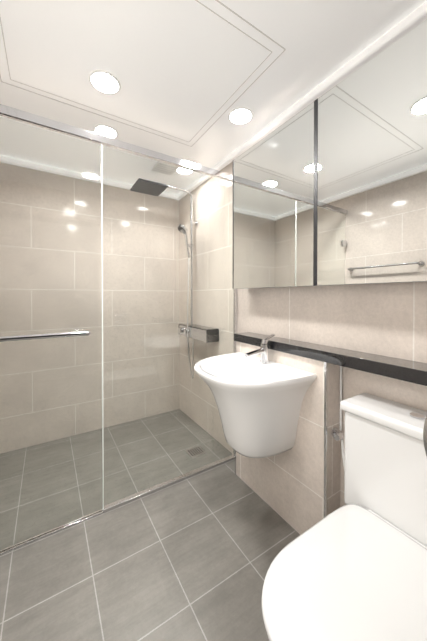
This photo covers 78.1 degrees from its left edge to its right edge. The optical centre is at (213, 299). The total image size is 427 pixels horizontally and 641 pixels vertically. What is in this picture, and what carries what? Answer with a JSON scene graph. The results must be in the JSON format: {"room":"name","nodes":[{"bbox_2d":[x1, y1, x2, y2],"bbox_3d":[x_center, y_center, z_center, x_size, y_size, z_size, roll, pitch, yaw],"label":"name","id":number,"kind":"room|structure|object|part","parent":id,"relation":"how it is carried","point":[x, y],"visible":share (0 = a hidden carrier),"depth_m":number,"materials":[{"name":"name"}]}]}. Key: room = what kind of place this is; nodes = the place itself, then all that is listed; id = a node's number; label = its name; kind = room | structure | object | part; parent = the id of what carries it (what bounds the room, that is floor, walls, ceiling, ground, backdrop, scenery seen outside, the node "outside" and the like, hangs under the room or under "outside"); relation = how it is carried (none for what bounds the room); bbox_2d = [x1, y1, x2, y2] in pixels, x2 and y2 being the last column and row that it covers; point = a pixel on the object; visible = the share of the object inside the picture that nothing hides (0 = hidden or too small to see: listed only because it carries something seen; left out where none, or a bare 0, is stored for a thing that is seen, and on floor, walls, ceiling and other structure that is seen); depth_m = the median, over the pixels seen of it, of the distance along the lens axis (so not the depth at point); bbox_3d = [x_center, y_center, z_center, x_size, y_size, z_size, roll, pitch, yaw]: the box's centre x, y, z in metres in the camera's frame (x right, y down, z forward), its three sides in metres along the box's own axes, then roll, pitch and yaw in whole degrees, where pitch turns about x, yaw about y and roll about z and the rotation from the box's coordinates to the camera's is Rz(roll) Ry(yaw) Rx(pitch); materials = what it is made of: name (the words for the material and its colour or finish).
{"room":"bathroom","nodes":[
{"label":"bathroom","id":0,"kind":"room"},
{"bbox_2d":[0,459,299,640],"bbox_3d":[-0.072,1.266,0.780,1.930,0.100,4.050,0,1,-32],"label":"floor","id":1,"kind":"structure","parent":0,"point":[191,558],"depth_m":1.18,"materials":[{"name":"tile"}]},
{"bbox_2d":[0,104,236,555],"bbox_3d":[-0.541,0.148,1.507,1.727,2.122,0.096,0,1,-32],"label":"screen","id":2,"kind":"object","parent":1,"relation":"on","point":[118,307],"visible":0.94,"depth_m":1.48,"materials":[{"name":"clear glass"}]},
{"bbox_3d":[-0.940,0.181,1.242,0.655,0.024,0.074,0,1,-32],"label":"handle","id":3,"kind":"part","parent":2,"relation":"part of","materials":[{"name":"silver metal"}]},
{"bbox_3d":[-0.950,0.168,1.283,0.757,2.063,0.008,0,1,-32],"label":"door","id":4,"kind":"part","parent":2,"relation":"part of","materials":[{"name":"clear glass"}]},
{"bbox_3d":[-0.957,1.206,1.290,0.778,0.010,0.028,0,1,-32],"label":"sill","id":5,"kind":"part","parent":2,"relation":"part of","materials":[{"name":"silver metal"}]},
{"bbox_3d":[-0.556,-0.893,1.521,1.726,0.042,0.032,0,1,-32],"label":"rail","id":6,"kind":"part","parent":2,"relation":"part of","materials":[{"name":"silver metal"}]},
{"bbox_2d":[261,366,426,640],"bbox_3d":[0.450,0.755,0.833,0.777,0.921,0.587,0,1,-32],"label":"toilet","id":7,"kind":"object","parent":1,"relation":"on","point":[354,568],"visible":1,"depth_m":0.81,"materials":[{"name":"white ceramic"}]},
{"bbox_3d":[0.581,0.637,1.222,0.035,0.030,0.030,0,1,-32],"label":"valve knob","id":8,"kind":"part","parent":7,"relation":"part of","materials":[{"name":"silver metal"}]},
{"bbox_3d":[0.730,0.656,0.944,0.180,0.398,0.456,0,1,-32],"label":"tank","id":9,"kind":"part","parent":7,"relation":"part of","materials":[{"name":"white ceramic"}]},
{"bbox_2d":[0,0,426,167],"bbox_3d":[-0.420,-1.139,1.303,1.930,0.100,2.750,0,1,-32],"label":"ceiling","id":10,"kind":"structure","parent":0,"point":[183,70],"depth_m":1.19,"materials":[{"name":"white paint"}]},
{"bbox_2d":[0,17,10,78],"bbox_3d":[-0.792,-1.085,0.967,0.004,0.002,0.800,0,1,-32],"label":"trim","id":11,"kind":"structure","parent":10,"relation":"attached to","point":[5,47],"depth_m":1.13,"materials":[{"name":"white"}]},
{"bbox_2d":[3,82,191,146],"bbox_3d":[-0.610,-1.092,1.604,1.070,0.002,0.005,0,1,-32],"label":"trim","id":12,"kind":"structure","parent":10,"relation":"attached to","point":[92,112],"depth_m":1.54,"materials":[{"name":"white"}]},
{"bbox_2d":[10,79,187,141],"bbox_3d":[-0.588,-1.092,1.570,0.990,0.002,0.004,0,1,-32],"label":"trim","id":13,"kind":"structure","parent":10,"relation":"attached to","point":[93,108],"depth_m":1.50,"materials":[{"name":"white"}]},
{"bbox_2d":[89,70,120,94],"bbox_3d":[-0.546,-1.087,1.325,0.150,0.006,0.150,0,1,-32],"label":"recessed light","id":14,"kind":"object","parent":10,"relation":"in","point":[104,82],"visible":1,"depth_m":1.32,"materials":[{"name":"white paint"}]},
{"bbox_2d":[93,124,117,138],"bbox_3d":[-0.703,-1.091,1.722,0.150,0.006,0.150,0,1,-32],"label":"recessed light","id":15,"kind":"object","parent":10,"relation":"in","point":[107,131],"visible":0.73,"depth_m":1.71,"materials":[{"name":"white paint"}]},
{"bbox_2d":[189,52,271,141],"bbox_3d":[0.044,-1.091,1.497,0.004,0.002,0.800,0,1,-32],"label":"trim","id":16,"kind":"structure","parent":10,"relation":"attached to","point":[233,93],"depth_m":1.38,"materials":[{"name":"white"}]},
{"bbox_2d":[195,0,271,51],"bbox_3d":[-0.160,-1.085,0.894,0.990,0.002,0.004,0,1,-32],"label":"trim","id":17,"kind":"structure","parent":10,"relation":"attached to","point":[232,25],"depth_m":1.04,"materials":[{"name":"white"}]},
{"bbox_2d":[192,50,284,145],"bbox_3d":[0.078,-1.091,1.518,0.005,0.002,0.880,0,1,-32],"label":"trim","id":18,"kind":"structure","parent":10,"relation":"attached to","point":[241,94],"depth_m":1.40,"materials":[{"name":"white"}]},
{"bbox_2d":[228,107,252,124],"bbox_3d":[0.162,-1.090,1.572,0.150,0.006,0.150,0,1,-32],"label":"recessed light","id":19,"kind":"object","parent":10,"relation":"in","point":[240,116],"visible":1,"depth_m":1.57,"materials":[{"name":"white paint"}]},
{"bbox_2d":[215,0,285,49],"bbox_3d":[-0.139,-1.084,0.860,1.070,0.002,0.005,0,1,-32],"label":"trim","id":20,"kind":"structure","parent":10,"relation":"attached to","point":[229,9],"depth_m":1.04,"materials":[{"name":"white"}]},
{"bbox_2d":[236,341,340,534],"bbox_3d":[0.389,0.747,1.552,0.120,0.922,0.690,0,1,-32],"label":"wall","id":21,"kind":"structure","parent":0,"point":[287,486],"depth_m":1.32,"materials":[{"name":"tile"}]},
{"bbox_2d":[235,341,235,473],"bbox_3d":[0.155,0.744,1.810,0.010,0.922,0.010,0,1,-32],"label":"trim","id":22,"kind":"structure","parent":21,"relation":"attached to","point":[235,451],"depth_m":1.81,"materials":[{"name":"silver metal"}]},
{"bbox_2d":[194,334,316,457],"bbox_3d":[0.151,0.511,1.404,0.474,0.618,0.602,0,1,-32],"label":"basin","id":23,"kind":"object","parent":21,"relation":"attached to","point":[258,400],"visible":1,"depth_m":1.29,"materials":[{"name":"white ceramic"}]},
{"bbox_2d":[245,334,274,363],"bbox_3d":[0.263,0.281,1.473,0.208,0.160,0.054,0,1,-32],"label":"tap","id":24,"kind":"object","parent":23,"relation":"on","point":[264,350],"depth_m":1.47,"materials":[{"name":"silver metal"}]},
{"bbox_2d":[324,362,327,517],"bbox_3d":[0.523,0.751,1.229,0.010,0.922,0.010,0,1,-32],"label":"trim","id":25,"kind":"structure","parent":21,"relation":"attached to","point":[325,433],"depth_m":1.23,"materials":[{"name":"silver metal"}]},
{"bbox_2d":[234,332,426,385],"bbox_3d":[0.559,0.264,1.259,0.137,0.050,1.358,0,1,-32],"label":"shelf","id":26,"kind":"object","parent":21,"relation":"on","point":[415,372],"visible":1,"depth_m":1.13,"materials":[{"name":"black stone"}]},
{"bbox_2d":[220,162,426,506],"bbox_3d":[0.701,0.061,1.257,0.100,2.300,4.050,0,1,-32],"label":"wall","id":27,"kind":"structure","parent":0,"point":[387,319],"depth_m":1.23,"materials":[{"name":"tile"}]},
{"bbox_2d":[232,106,307,288],"bbox_3d":[0.368,-0.501,1.543,0.148,0.866,0.660,0,1,-32],"label":"mirror","id":28,"kind":"object","parent":27,"relation":"attached to","point":[270,178],"depth_m":1.46,"materials":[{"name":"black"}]},
{"bbox_3d":[0.312,-0.500,1.515,0.020,0.866,0.643,0,1,-32],"label":"door","id":29,"kind":"part","parent":28,"relation":"part of","materials":[{"name":"silver metal"}]},
{"bbox_2d":[212,2,426,170],"bbox_3d":[0.287,-1.072,1.763,0.045,0.045,2.530,0,1,-32],"label":"trim","id":30,"kind":"structure","parent":27,"relation":"attached to","point":[409,23],"depth_m":1.24,"materials":[{"name":"white"}]},
{"bbox_2d":[308,19,426,285],"bbox_3d":[0.710,-0.495,1.002,0.148,0.866,0.660,0,1,-32],"label":"mirror","id":31,"kind":"object","parent":27,"relation":"attached to","point":[330,187],"depth_m":1.02,"materials":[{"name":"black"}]},
{"bbox_3d":[0.661,-0.495,0.963,0.020,0.866,0.643,0,1,-32],"label":"door","id":32,"kind":"part","parent":31,"relation":"part of","materials":[{"name":"silver"}]},
{"bbox_3d":[0.710,0.070,0.475,0.720,2.300,0.120,0,1,-32],"label":"wall","id":33,"kind":"structure","parent":0,"visible":0},
{"bbox_2d":[423,416,426,455],"bbox_3d":[0.511,0.263,0.494,0.172,0.196,0.143,0,1,-32],"label":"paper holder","id":34,"kind":"object","parent":33,"relation":"attached to","point":[425,435],"visible":1,"depth_m":0.51,"materials":[{"name":"silver metal"}]}
]}

